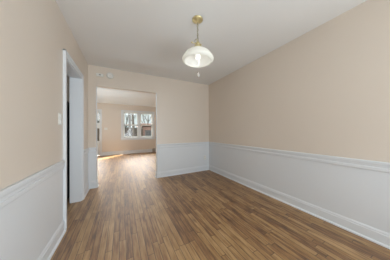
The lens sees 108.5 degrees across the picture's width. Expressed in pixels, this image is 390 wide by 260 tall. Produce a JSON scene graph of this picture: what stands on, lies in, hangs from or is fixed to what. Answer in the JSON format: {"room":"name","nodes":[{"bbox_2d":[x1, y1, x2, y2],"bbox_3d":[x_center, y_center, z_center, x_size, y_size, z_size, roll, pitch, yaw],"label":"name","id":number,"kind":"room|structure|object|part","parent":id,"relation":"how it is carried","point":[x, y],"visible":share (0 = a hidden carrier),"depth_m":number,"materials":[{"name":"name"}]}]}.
{"room":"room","nodes":[
{"label":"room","id":0,"kind":"room"},
{"bbox_2d":[0,0,87,189],"bbox_3d":[-0.960,-0.095,0.425,0.137,2.440,5.180,0,0,-28],"label":"wall","id":1,"kind":"structure","parent":0,"point":[34,34],"depth_m":1.04,"materials":[{"name":"beige paint"}]},
{"bbox_2d":[0,153,87,259],"bbox_3d":[-0.926,0.741,0.519,0.005,0.730,5.030,0,0,-28],"label":"wainscoting","id":2,"kind":"structure","parent":1,"relation":"attached to","point":[29,222],"depth_m":1.03,"materials":[{"name":"white paint"}]},
{"bbox_2d":[0,148,88,208],"bbox_3d":[-0.920,0.372,0.525,0.023,0.098,5.030,0,0,-28],"label":"trim","id":3,"kind":"structure","parent":1,"relation":"attached to","point":[8,194],"depth_m":0.95,"materials":[{"name":"white paint"}]},
{"bbox_2d":[58,113,61,124],"bbox_3d":[-1.436,-0.116,1.499,0.013,0.124,0.076,0,0,-28],"label":"light switch","id":4,"kind":"object","parent":1,"relation":"attached to","point":[59,114],"visible":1,"depth_m":1.48,"materials":[{"name":"white plastic"}]},
{"bbox_2d":[37,182,89,259],"bbox_3d":[-0.913,1.057,0.522,0.029,0.138,5.030,0,0,-28],"label":"baseboard","id":5,"kind":"structure","parent":1,"relation":"attached to","point":[47,253],"depth_m":1.33,"materials":[{"name":"white paint"}]},
{"bbox_2d":[63,49,83,229],"bbox_3d":[-1.729,0.115,1.911,0.183,2.053,0.838,0,0,-28],"label":"door frame","id":6,"kind":"structure","parent":1,"relation":"in","point":[70,69],"depth_m":2.22,"materials":[{"name":"white paint"}]},
{"bbox_2d":[97,103,155,151],"bbox_3d":[-3.763,-0.028,6.926,4.734,2.440,0.200,0,0,-28],"label":"wall","id":7,"kind":"structure","parent":0,"point":[111,113],"depth_m":6.80,"materials":[{"name":"beige paint"}]},
{"bbox_2d":[97,109,101,155],"bbox_3d":[-4.839,0.121,6.351,1.072,2.150,0.221,0,0,-28],"label":"door","id":8,"kind":"structure","parent":7,"relation":"in","point":[99,111],"depth_m":6.49,"materials":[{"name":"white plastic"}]},
{"bbox_3d":[-4.845,0.169,6.379,0.864,2.015,0.035,0,0,-28],"label":"storm door","id":9,"kind":"part","parent":8,"relation":"part of","materials":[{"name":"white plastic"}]},
{"bbox_2d":[102,149,155,155],"bbox_3d":[-3.635,1.106,6.851,4.584,0.168,0.029,0,0,-28],"label":"baseboard","id":10,"kind":"structure","parent":7,"relation":"attached to","point":[142,150],"depth_m":6.98,"materials":[{"name":"white paint"}]},
{"bbox_2d":[121,110,154,139],"bbox_3d":[-2.947,-0.243,7.328,1.645,1.492,0.245,0,0,-28],"label":"window","id":11,"kind":"structure","parent":7,"relation":"in","point":[123,137],"depth_m":7.26,"materials":[{"name":"white plastic"}]},
{"bbox_3d":[-3.261,0.050,7.169,0.668,0.660,0.030,0,0,-28],"label":"sash","id":12,"kind":"part","parent":11,"relation":"part of","materials":[{"name":"white plastic"}]},
{"bbox_3d":[-3.285,-0.556,7.209,0.668,0.668,0.030,0,0,-28],"label":"sash","id":13,"kind":"part","parent":11,"relation":"part of","materials":[{"name":"white plastic"}]},
{"bbox_3d":[-2.608,0.047,7.510,0.608,0.660,0.030,0,0,-28],"label":"sash","id":14,"kind":"part","parent":11,"relation":"part of","materials":[{"name":"white plastic"}]},
{"bbox_3d":[-2.631,-0.559,7.550,0.608,0.668,0.030,0,0,-28],"label":"sash","id":15,"kind":"part","parent":11,"relation":"part of","materials":[{"name":"white plastic"}]},
{"bbox_2d":[67,65,208,147],"bbox_3d":[-1.810,-0.071,2.965,4.934,2.440,0.110,0,0,-28],"label":"wall","id":16,"kind":"structure","parent":0,"point":[182,106],"depth_m":3.49,"materials":[{"name":"beige paint"}]},
{"bbox_2d":[106,72,113,78],"bbox_3d":[-1.764,-1.132,2.913,0.132,0.132,0.046,0,0,-28],"label":"smoke detector","id":17,"kind":"object","parent":16,"relation":"attached to","point":[109,75],"visible":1,"depth_m":2.90,"materials":[{"name":"white plastic"}]},
{"bbox_2d":[96,86,156,180],"bbox_3d":[-1.470,0.130,3.141,1.207,2.036,0.108,0,0,-28],"label":"trim","id":18,"kind":"structure","parent":16,"relation":"attached to","point":[96,86],"depth_m":2.83,"materials":[{"name":"white paint"}]},
{"bbox_2d":[88,145,208,181],"bbox_3d":[-0.840,0.760,3.397,2.820,0.730,0.005,0,0,-28],"label":"wainscoting","id":19,"kind":"structure","parent":16,"relation":"attached to","point":[173,158],"depth_m":3.58,"materials":[{"name":"white paint"}]},
{"bbox_2d":[89,165,208,188],"bbox_3d":[-0.859,1.077,3.438,2.820,0.138,0.149,0,0,-28],"label":"baseboard","id":20,"kind":"structure","parent":16,"relation":"attached to","point":[93,184],"depth_m":3.56,"materials":[{"name":"white paint"}]},
{"bbox_2d":[89,142,208,152],"bbox_3d":[-0.838,0.391,3.392,2.820,0.098,0.023,0,0,-28],"label":"trim","id":21,"kind":"structure","parent":16,"relation":"attached to","point":[91,150],"depth_m":3.58,"materials":[{"name":"white paint"}]},
{"bbox_2d":[56,0,366,106],"bbox_3d":[-1.641,-1.324,2.632,5.334,0.060,9.800,0,0,-28],"label":"ceiling","id":22,"kind":"structure","parent":0,"point":[149,37],"depth_m":1.85,"materials":[{"name":"paint"}]},
{"bbox_2d":[182,15,213,76],"bbox_3d":[0.033,-0.969,1.666,0.371,0.689,0.371,0,0,-28],"label":"pendant lamp","id":23,"kind":"object","parent":22,"relation":"hanging from","point":[197,56],"visible":1,"depth_m":1.66,"materials":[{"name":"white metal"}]},
{"bbox_3d":[0.033,-0.891,1.666,0.371,0.156,0.371,0,0,-28],"label":"lamp shade","id":24,"kind":"part","parent":23,"relation":"part of","materials":[{"name":"white glass"}]},
{"bbox_2d":[50,152,389,259],"bbox_3d":[-1.622,1.176,2.615,5.334,0.060,9.800,0,0,-28],"label":"floor","id":25,"kind":"structure","parent":0,"point":[132,213],"depth_m":1.68,"materials":[{"name":"brown wood"}]},
{"bbox_2d":[67,102,69,198],"bbox_3d":[-2.425,0.344,2.191,0.725,1.610,0.625,0,0,-28],"label":"door","id":26,"kind":"structure","parent":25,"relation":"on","point":[68,123],"depth_m":2.30,"materials":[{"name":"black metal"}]},
{"bbox_2d":[209,0,389,162],"bbox_3d":[0.616,-0.083,3.796,0.137,2.440,9.700,0,0,-28],"label":"wall","id":27,"kind":"structure","parent":0,"point":[326,90],"depth_m":1.78,"materials":[{"name":"beige paint"}]},
{"bbox_2d":[209,145,389,233],"bbox_3d":[1.570,0.731,1.821,0.005,0.730,5.030,0,0,-28],"label":"wainscoting","id":28,"kind":"structure","parent":27,"relation":"attached to","point":[360,195],"depth_m":1.77,"materials":[{"name":"white paint"}]},
{"bbox_2d":[209,165,389,248],"bbox_3d":[1.562,1.047,1.813,0.029,0.138,5.030,0,0,-28],"label":"baseboard","id":29,"kind":"structure","parent":27,"relation":"attached to","point":[382,238],"depth_m":1.76,"materials":[{"name":"white paint"}]},
{"bbox_2d":[209,142,389,172],"bbox_3d":[1.559,0.362,1.819,0.023,0.098,5.030,0,0,-28],"label":"trim","id":30,"kind":"structure","parent":27,"relation":"attached to","point":[378,166],"depth_m":1.76,"materials":[{"name":"white paint"}]},
{"label":"outside","id":31,"kind":"structure","parent":0,"visible":0},
{"bbox_3d":[-11.733,2.234,33.321,70.000,0.100,50.020,0,0,-28],"label":"ground","id":32,"kind":"structure","parent":31,"visible":0},
{"bbox_2d":[97,126,142,140],"bbox_3d":[-7.656,0.830,11.872,6.200,2.350,0.172,0,0,-28],"label":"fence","id":33,"kind":"object","parent":32,"relation":"on","point":[126,128],"visible":0.08,"depth_m":12.61,"materials":[{"name":"grey wood"}]},
{"bbox_2d":[131,114,135,135],"bbox_3d":[-6.166,-2.707,11.461,6.037,9.412,4.286,0,-1,-44],"label":"bare tree","id":34,"kind":"object","parent":32,"relation":"on","point":[132,115],"visible":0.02,"depth_m":11.52,"materials":[{"name":"grey plant"}]},
{"bbox_2d":[136,123,150,135],"bbox_3d":[-4.010,0.677,17.639,5.900,2.680,4.400,0,0,-28],"label":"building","id":35,"kind":"structure","parent":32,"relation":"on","point":[146,129],"depth_m":14.77,"materials":[{"name":"brown brick"}]},
{"bbox_2d":[141,114,150,123],"bbox_3d":[-6.927,-2.158,19.507,4.682,8.426,4.704,0,0,-6],"label":"bare tree","id":36,"kind":"object","parent":32,"relation":"on","point":[147,119],"visible":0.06,"depth_m":19.66,"materials":[{"name":"grey plant"}]},
{"bbox_3d":[-3.254,1.638,8.413,14.000,0.820,2.000,0,0,-28],"label":"porch slab","id":37,"kind":"object","parent":32,"relation":"on","visible":0},
{"bbox_2d":[128,113,130,135],"bbox_3d":[-3.907,-0.142,8.397,0.180,2.750,0.180,0,0,-28],"label":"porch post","id":38,"kind":"object","parent":37,"relation":"on","point":[129,115],"visible":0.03,"depth_m":8.34,"materials":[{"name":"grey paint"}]}
]}

